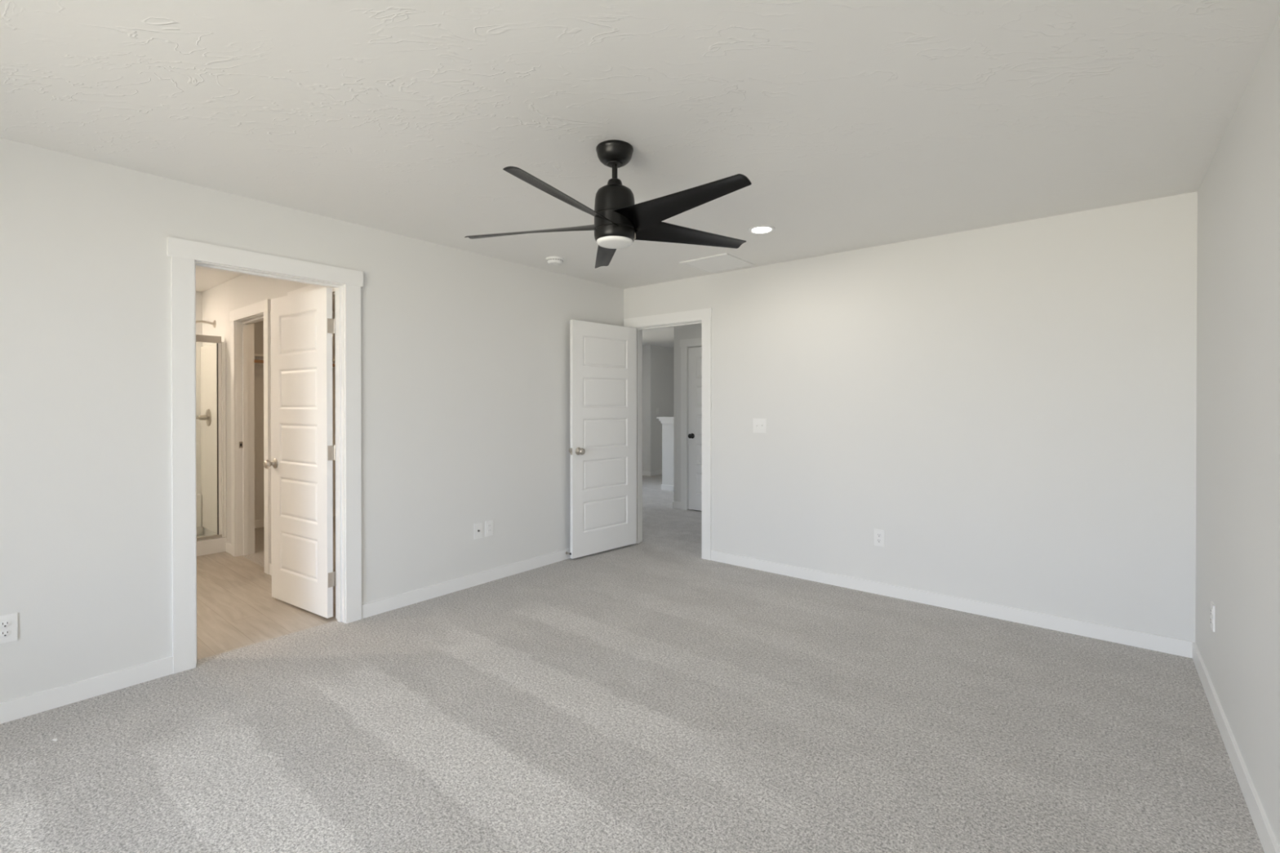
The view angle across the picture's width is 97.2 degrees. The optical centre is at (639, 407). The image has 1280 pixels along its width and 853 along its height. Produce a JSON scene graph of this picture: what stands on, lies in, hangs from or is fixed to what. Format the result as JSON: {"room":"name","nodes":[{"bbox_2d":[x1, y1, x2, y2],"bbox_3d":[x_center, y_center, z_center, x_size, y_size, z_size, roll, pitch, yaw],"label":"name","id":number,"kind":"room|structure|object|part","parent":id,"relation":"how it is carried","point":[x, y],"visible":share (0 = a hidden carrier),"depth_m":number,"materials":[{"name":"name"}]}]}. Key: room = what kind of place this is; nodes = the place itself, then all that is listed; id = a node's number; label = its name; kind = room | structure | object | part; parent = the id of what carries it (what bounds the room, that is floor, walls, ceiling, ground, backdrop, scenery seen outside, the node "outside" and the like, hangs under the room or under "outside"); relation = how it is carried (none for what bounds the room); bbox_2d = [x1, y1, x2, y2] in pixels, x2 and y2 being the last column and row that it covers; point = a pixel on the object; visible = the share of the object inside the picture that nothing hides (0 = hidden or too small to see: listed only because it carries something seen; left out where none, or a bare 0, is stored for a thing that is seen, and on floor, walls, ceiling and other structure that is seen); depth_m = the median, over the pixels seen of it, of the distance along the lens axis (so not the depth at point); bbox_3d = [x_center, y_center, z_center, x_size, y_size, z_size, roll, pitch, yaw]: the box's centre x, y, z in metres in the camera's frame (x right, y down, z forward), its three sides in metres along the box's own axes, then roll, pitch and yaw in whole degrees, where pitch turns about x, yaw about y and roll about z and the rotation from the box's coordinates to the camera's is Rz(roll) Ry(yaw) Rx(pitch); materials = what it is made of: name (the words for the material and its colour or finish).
{"room":"empty bedroom","nodes":[
{"label":"empty bedroom","id":0,"kind":"room"},
{"bbox_2d":[195,291,202,346],"bbox_3d":[-5.696,0.090,3.975,0.115,2.440,4.215,0,0,39],"label":"wall","id":1,"kind":"structure","parent":0,"point":[198,294],"depth_m":5.55,"materials":[{"name":"white paint"}]},
{"bbox_2d":[202,274,311,563],"bbox_3d":[-3.149,0.086,4.695,3.482,2.440,0.115,0,0,39],"label":"wall","id":2,"kind":"structure","parent":0,"point":[242,291],"depth_m":5.05,"materials":[{"name":"white paint"}]},
{"bbox_2d":[195,320,216,327],"bbox_3d":[-4.083,-0.746,5.215,0.088,0.148,0.248,0,0,39],"label":"shower fixture","id":3,"kind":"object","parent":2,"relation":"attached to","point":[214,323],"visible":0.48,"depth_m":5.27,"materials":[{"name":"silver metal"}]},
{"bbox_3d":[-4.066,-0.772,5.236,0.021,0.068,0.178,0,0,39],"label":"arm","id":4,"kind":"part","parent":3,"relation":"part of","materials":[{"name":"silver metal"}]},
{"bbox_2d":[226,542,231,554],"bbox_3d":[-3.667,1.262,5.039,0.180,0.085,0.012,0,0,39],"label":"baseboard","id":5,"kind":"structure","parent":2,"relation":"attached to","point":[228,544],"depth_m":5.05,"materials":[{"name":"white paint"}]},
{"bbox_2d":[239,441,243,448],"bbox_3d":[-3.500,0.330,4.946,0.002,0.056,0.028,0,0,39],"label":"strike plate","id":6,"kind":"object","parent":2,"relation":"attached to","point":[241,443],"visible":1,"depth_m":4.95,"materials":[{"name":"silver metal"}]},
{"bbox_2d":[229,298,271,574],"bbox_3d":[-3.206,0.232,4.742,0.933,2.149,0.157,0,0,39],"label":"door frame","id":7,"kind":"structure","parent":2,"relation":"attached to","point":[242,320],"depth_m":4.94,"materials":[{"name":"white paint"}]},
{"bbox_3d":[-3.564,0.277,4.947,0.090,2.057,0.018,0,0,39],"label":"casing leg","id":8,"kind":"part","parent":7,"relation":"part of","materials":[{"name":"white paint"}]},
{"bbox_3d":[-3.480,0.276,5.051,0.090,2.057,0.018,0,0,39],"label":"casing leg","id":9,"kind":"part","parent":7,"relation":"part of","materials":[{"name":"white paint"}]},
{"bbox_3d":[-2.931,0.279,4.433,0.090,2.057,0.018,0,0,39],"label":"casing leg","id":10,"kind":"part","parent":7,"relation":"part of","materials":[{"name":"white paint"}]},
{"bbox_2d":[269,563,271,575],"bbox_3d":[-2.728,1.266,4.276,0.430,0.085,0.012,0,0,39],"label":"baseboard","id":11,"kind":"structure","parent":2,"relation":"attached to","point":[270,564],"depth_m":4.39,"materials":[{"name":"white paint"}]},
{"bbox_2d":[253,360,334,366],"bbox_3d":[-3.689,-0.476,6.162,0.056,0.056,1.483,0,0,39],"label":"closet rod","id":12,"kind":"object","parent":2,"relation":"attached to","point":[255,361],"visible":0.02,"depth_m":5.84,"materials":[{"name":"brown"}]},
{"bbox_2d":[253,310,335,519],"bbox_3d":[-3.951,0.078,6.377,0.115,2.440,1.485,0,0,39],"label":"wall","id":13,"kind":"structure","parent":0,"point":[259,326],"depth_m":6.10,"materials":[{"name":"white paint"}]},
{"bbox_2d":[253,353,334,368],"bbox_3d":[-3.789,-0.506,6.244,0.300,0.090,1.483,0,0,39],"label":"closet shelf","id":14,"kind":"object","parent":13,"relation":"attached to","point":[256,357],"visible":0.02,"depth_m":6.05,"materials":[{"name":"white paint"}]},
{"bbox_2d":[254,509,335,528],"bbox_3d":[-3.901,1.256,6.343,0.012,0.085,1.485,0,0,39],"label":"baseboard","id":15,"kind":"structure","parent":13,"relation":"attached to","point":[258,523],"depth_m":6.09,"materials":[{"name":"white paint"}]},
{"bbox_2d":[0,137,623,702],"bbox_3d":[-2.324,0.095,2.858,0.115,2.440,6.734,0,0,39],"label":"wall","id":16,"kind":"structure","parent":0,"point":[465,355],"depth_m":2.76,"materials":[{"name":"white paint"}]},
{"bbox_2d":[0,613,17,644],"bbox_3d":[-2.655,0.927,2.357,0.009,0.115,0.070,0,0,39],"label":"wall outlet","id":17,"kind":"object","parent":16,"relation":"attached to","point":[8,623],"visible":1,"depth_m":2.36,"materials":[{"name":"white plastic"}]},
{"bbox_2d":[0,630,11,637],"bbox_3d":[-2.653,0.947,2.356,0.002,0.029,0.034,0,0,39],"label":"receptacle","id":18,"kind":"object","parent":17,"relation":"attached to","point":[3,633],"depth_m":2.36,"materials":[{"name":"grey plastic"}]},
{"bbox_2d":[0,620,11,628],"bbox_3d":[-2.653,0.908,2.356,0.002,0.029,0.034,0,0,39],"label":"receptacle","id":19,"kind":"object","parent":17,"relation":"attached to","point":[3,624],"depth_m":2.36,"materials":[{"name":"white plastic"}]},
{"bbox_2d":[0,656,173,724],"bbox_3d":[-3.316,1.279,1.542,0.012,0.085,3.201,0,0,39],"label":"baseboard","id":20,"kind":"structure","parent":16,"relation":"attached to","point":[45,700],"depth_m":2.53,"materials":[{"name":"white paint"}]},
{"bbox_2d":[167,236,363,674],"bbox_3d":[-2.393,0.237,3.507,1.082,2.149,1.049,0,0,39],"label":"door frame","id":21,"kind":"structure","parent":16,"relation":"attached to","point":[185,255],"depth_m":2.97,"materials":[{"name":"white paint"}]},
{"bbox_3d":[-2.276,0.287,2.812,0.018,2.057,0.090,0,0,39],"label":"casing leg","id":22,"kind":"part","parent":21,"relation":"part of","materials":[{"name":"white paint"}]},
{"bbox_3d":[-1.860,0.283,3.536,0.018,2.057,0.090,0,0,39],"label":"casing leg","id":23,"kind":"part","parent":21,"relation":"part of","materials":[{"name":"white paint"}]},
{"bbox_3d":[-1.757,0.284,3.452,0.018,2.057,0.090,0,0,39],"label":"casing leg","id":24,"kind":"part","parent":21,"relation":"part of","materials":[{"name":"white paint"}]},
{"bbox_2d":[263,287,336,617],"bbox_3d":[-2.206,0.280,3.663,0.730,2.030,0.172,0,0,33],"label":"door","id":25,"kind":"structure","parent":16,"relation":"in","point":[303,453],"depth_m":3.62,"materials":[{"name":"white paint"}]},
{"bbox_3d":[-2.482,0.381,3.782,0.066,0.066,0.068,0,0,33],"label":"knob","id":26,"kind":"part","parent":25,"relation":"part of","materials":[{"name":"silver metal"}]},
{"bbox_2d":[361,548,570,618],"bbox_3d":[-0.944,1.265,4.462,0.012,0.085,2.488,0,0,39],"label":"baseboard","id":27,"kind":"structure","parent":16,"relation":"attached to","point":[379,606],"depth_m":4.01,"materials":[{"name":"white paint"}]},
{"bbox_2d":[474,522,482,539],"bbox_3d":[-1.189,0.912,4.156,0.016,0.115,0.070,0,0,39],"label":"plate","id":28,"kind":"object","parent":16,"relation":"attached to","point":[477,526],"visible":1,"depth_m":4.15,"materials":[{"name":"white plastic"}]},
{"bbox_2d":[484,520,493,537],"bbox_3d":[-1.131,0.909,4.233,0.008,0.115,0.070,0,0,39],"label":"wall outlet","id":29,"kind":"object","parent":16,"relation":"attached to","point":[488,524],"visible":1,"depth_m":4.23,"materials":[{"name":"white plastic"}]},
{"bbox_2d":[487,523,491,533],"bbox_3d":[-1.129,0.909,4.232,0.002,0.067,0.034,0,0,39],"label":"receptacle","id":30,"kind":"object","parent":29,"relation":"attached to","point":[489,525],"depth_m":4.23,"materials":[{"name":"white plastic"}]},
{"bbox_2d":[0,474,1264,852],"bbox_3d":[-0.585,1.353,5.314,8.629,0.100,12.730,0,0,39],"label":"floor","id":31,"kind":"structure","parent":0,"point":[652,695],"depth_m":2.29,"materials":[{"name":"grey carpet"}]},
{"bbox_2d":[195,342,226,556],"bbox_3d":[-4.508,0.359,4.747,0.757,1.892,1.520,0,0,39],"label":"shower stall","id":32,"kind":"object","parent":31,"relation":"on","point":[206,356],"visible":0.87,"depth_m":5.34,"materials":[{"name":"white plastic"}]},
{"bbox_3d":[-4.792,0.338,4.980,0.021,1.852,1.515,0,0,39],"label":"panel","id":33,"kind":"part","parent":32,"relation":"part of","materials":[{"name":"white plastic"}]},
{"bbox_2d":[195,408,211,426],"bbox_3d":[-4.156,0.098,5.312,0.166,0.166,0.151,0,0,39],"label":"shower valve","id":34,"kind":"object","parent":32,"relation":"attached to","point":[207,417],"visible":0.97,"depth_m":5.33,"materials":[{"name":"silver metal"}]},
{"bbox_3d":[-4.160,0.098,5.308,0.053,0.052,0.139,0,0,39],"label":"lever handle","id":35,"kind":"part","parent":34,"relation":"part of","materials":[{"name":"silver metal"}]},
{"bbox_2d":[195,334,222,541],"bbox_3d":[-4.264,0.271,4.530,0.044,1.814,1.487,0,0,39],"label":"shower door frame","id":36,"kind":"structure","parent":32,"relation":"attached to","point":[199,338],"depth_m":5.08,"materials":[{"name":"grey metal"}]},
{"bbox_3d":[-4.264,-0.606,4.526,0.044,0.060,1.487,0,0,39],"label":"header rail","id":37,"kind":"part","parent":36,"relation":"part of","materials":[{"name":"grey metal"}]},
{"bbox_3d":[-4.264,1.166,4.534,0.036,0.026,1.487,0,0,39],"label":"rail","id":38,"kind":"part","parent":36,"relation":"part of","materials":[{"name":"grey metal"}]},
{"bbox_2d":[0,0,1279,347],"bbox_3d":[-0.585,-1.196,5.301,8.629,0.120,12.730,0,0,39],"label":"ceiling","id":39,"kind":"structure","parent":0,"point":[851,125],"depth_m":2.12,"materials":[{"name":"white paint"}]},
{"bbox_2d":[546,256,564,265],"bbox_3d":[-0.647,-1.111,4.296,0.138,0.041,0.138,0,0,39],"label":"smoke detector","id":40,"kind":"object","parent":39,"relation":"attached to","point":[553,260],"visible":1,"depth_m":4.25,"materials":[{"name":"white plastic"}]},
{"bbox_2d":[464,139,751,268],"bbox_3d":[-0.093,-0.914,2.409,1.288,0.418,1.307,0,0,39],"label":"ceiling fan","id":41,"kind":"object","parent":39,"relation":"hanging from","point":[619,221],"visible":1,"depth_m":2.37,"materials":[{"name":"black metal"}]},
{"bbox_3d":[-0.468,-0.788,2.508,0.637,0.067,0.127,0,0,9],"label":"blade","id":42,"kind":"part","parent":41,"relation":"part of","materials":[{"name":"black"}]},
{"bbox_3d":[-0.278,-0.787,2.125,0.127,0.065,0.637,0,0,27],"label":"blade","id":43,"kind":"part","parent":41,"relation":"part of","materials":[{"name":"black"}]},
{"bbox_3d":[-0.162,-0.790,2.807,0.127,0.070,0.637,0,0,-9],"label":"blade","id":44,"kind":"part","parent":41,"relation":"part of","materials":[{"name":"black"}]},
{"bbox_3d":[0.144,-0.789,2.187,0.127,0.067,0.637,0,0,-45],"label":"blade","id":45,"kind":"part","parent":41,"relation":"part of","materials":[{"name":"black"}]},
{"bbox_3d":[0.216,-0.790,2.608,0.637,0.070,0.127,0,0,-27],"label":"blade","id":46,"kind":"part","parent":41,"relation":"part of","materials":[{"name":"black"}]},
{"bbox_2d":[679,253,754,272],"bbox_3d":[0.605,-1.127,4.428,0.424,0.010,0.424,0,0,39],"label":"attic access hatch","id":47,"kind":"object","parent":39,"relation":"in","point":[725,261],"visible":1,"depth_m":4.40,"materials":[{"name":"white paint"}]},
{"bbox_2d":[747,225,775,234],"bbox_3d":[0.771,-1.125,3.579,0.172,0.007,0.172,0,0,39],"label":"recessed light","id":48,"kind":"object","parent":39,"relation":"in","point":[759,229],"visible":1,"depth_m":3.57,"materials":[{"name":"white plastic"}]},
{"bbox_2d":[642,344,654,471],"bbox_3d":[-0.368,0.057,11.004,1.550,2.440,0.115,0,0,39],"label":"wall","id":49,"kind":"structure","parent":0,"point":[648,351],"depth_m":10.53,"materials":[{"name":"white paint"}]},
{"bbox_2d":[642,471,649,475],"bbox_3d":[-0.408,1.234,10.960,1.550,0.085,0.012,0,0,39],"label":"baseboard","id":50,"kind":"structure","parent":49,"relation":"attached to","point":[644,473],"depth_m":10.53,"materials":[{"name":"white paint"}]},
{"bbox_2d":[654,345,673,471],"bbox_3d":[0.741,0.056,11.231,0.115,2.440,1.635,0,0,39],"label":"wall","id":51,"kind":"structure","parent":0,"point":[664,356],"depth_m":10.73,"materials":[{"name":"white paint"}]},
{"bbox_2d":[649,470,662,475],"bbox_3d":[0.750,1.234,11.146,0.012,0.085,1.762,0,0,39],"label":"baseboard","id":52,"kind":"structure","parent":51,"relation":"attached to","point":[657,472],"depth_m":10.58,"materials":[{"name":"white paint"}]},
{"bbox_2d":[657,417,673,491],"bbox_3d":[0.752,0.721,8.512,1.105,1.135,0.195,0,0,39],"label":"wall","id":53,"kind":"structure","parent":0,"point":[667,423],"depth_m":8.70,"materials":[{"name":"white paint"}]},
{"bbox_3d":[0.735,1.246,8.445,1.043,0.086,0.013,0,0,39],"label":"baseboard","id":54,"kind":"part","parent":53,"relation":"part of","materials":[{"name":"white paint"}]},
{"bbox_2d":[673,323,702,502],"bbox_3d":[1.720,0.079,6.260,3.225,2.440,0.115,0,0,39],"label":"wall","id":55,"kind":"structure","parent":0,"point":[688,331],"depth_m":7.19,"materials":[{"name":"white paint"}]},
{"bbox_2d":[673,501,680,509],"bbox_3d":[0.477,1.252,7.193,0.125,0.085,0.012,0,0,39],"label":"baseboard","id":56,"kind":"structure","parent":55,"relation":"attached to","point":[676,504],"depth_m":7.19,"materials":[{"name":"white paint"}]},
{"bbox_2d":[680,337,702,510],"bbox_3d":[0.938,0.222,6.896,0.988,2.149,0.157,0,0,39],"label":"door frame","id":57,"kind":"structure","parent":55,"relation":"attached to","point":[685,344],"depth_m":7.10,"materials":[{"name":"white paint"}]},
{"bbox_3d":[0.559,0.267,7.119,0.090,2.057,0.018,0,0,39],"label":"casing leg","id":58,"kind":"part","parent":57,"relation":"part of","materials":[{"name":"white paint"}]},
{"bbox_2d":[688,346,702,511],"bbox_3d":[0.916,0.269,6.870,0.762,2.030,0.172,0,0,39],"label":"door","id":59,"kind":"structure","parent":55,"relation":"in","point":[695,354],"depth_m":7.04,"materials":[{"name":"white paint"}]},
{"bbox_3d":[0.634,0.360,7.033,0.066,0.066,0.068,0,0,39],"label":"knob","id":60,"kind":"part","parent":59,"relation":"part of","materials":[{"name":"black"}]},
{"bbox_2d":[623,191,1197,641],"bbox_3d":[-0.316,0.082,5.639,8.629,2.440,0.115,0,0,39],"label":"wall","id":61,"kind":"structure","parent":0,"point":[1013,406],"depth_m":3.57,"materials":[{"name":"white paint"}]},
{"bbox_2d":[568,320,635,559],"bbox_3d":[-0.315,0.272,5.064,0.172,2.030,0.781,0,0,45],"label":"door","id":62,"kind":"structure","parent":61,"relation":"in","point":[602,449],"depth_m":5.03,"materials":[{"name":"white paint"}]},
{"bbox_3d":[-0.504,0.376,4.799,0.068,0.066,0.066,0,0,45],"label":"knob","id":63,"kind":"part","parent":62,"relation":"part of","materials":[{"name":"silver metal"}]},
{"bbox_2d":[623,307,711,560],"bbox_3d":[0.272,0.230,5.162,0.976,2.149,0.157,0,0,39],"label":"door frame","id":64,"kind":"structure","parent":61,"relation":"attached to","point":[704,316],"depth_m":4.85,"materials":[{"name":"white paint"}]},
{"bbox_3d":[-0.019,0.274,5.484,0.090,2.057,0.018,0,0,39],"label":"casing leg","id":65,"kind":"part","parent":64,"relation":"part of","materials":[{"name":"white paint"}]},
{"bbox_3d":[0.571,0.277,4.833,0.090,2.057,0.018,0,0,39],"label":"casing leg","id":66,"kind":"part","parent":64,"relation":"part of","materials":[{"name":"white paint"}]},
{"bbox_2d":[752,417,766,433],"bbox_3d":[0.956,0.148,4.519,0.116,0.116,0.020,0,0,39],"label":"light switch","id":67,"kind":"object","parent":61,"relation":"attached to","point":[759,425],"visible":1,"depth_m":4.52,"materials":[{"name":"white plastic"}]},
{"bbox_2d":[874,528,884,546],"bbox_3d":[1.675,0.915,3.946,0.070,0.115,0.009,0,0,39],"label":"wall outlet","id":68,"kind":"object","parent":61,"relation":"attached to","point":[879,535],"visible":1,"depth_m":3.94,"materials":[{"name":"white plastic"}]},
{"bbox_2d":[711,550,1192,658],"bbox_3d":[1.751,1.268,3.883,2.945,0.085,0.012,0,0,39],"label":"baseboard","id":69,"kind":"structure","parent":61,"relation":"attached to","point":[1172,646],"depth_m":3.56,"materials":[{"name":"white paint"}]},
{"bbox_2d":[1195,15,1279,847],"bbox_3d":[0.829,0.107,0.296,0.115,2.440,6.734,0,0,39],"label":"wall","id":70,"kind":"structure","parent":0,"point":[1237,449],"depth_m":1.98,"materials":[{"name":"white paint"}]},
{"bbox_2d":[1210,601,1214,631],"bbox_3d":[2.532,0.927,2.495,0.009,0.115,0.070,0,0,39],"label":"wall outlet","id":71,"kind":"object","parent":70,"relation":"attached to","point":[1212,606],"visible":1,"depth_m":2.48,"materials":[{"name":"white plastic"}]},
{"bbox_2d":[1192,641,1279,852],"bbox_3d":[0.815,1.284,0.387,0.012,0.085,6.619,0,0,39],"label":"baseboard","id":72,"kind":"structure","parent":70,"relation":"attached to","point":[1268,840],"depth_m":1.98,"materials":[{"name":"white paint"}]}
]}

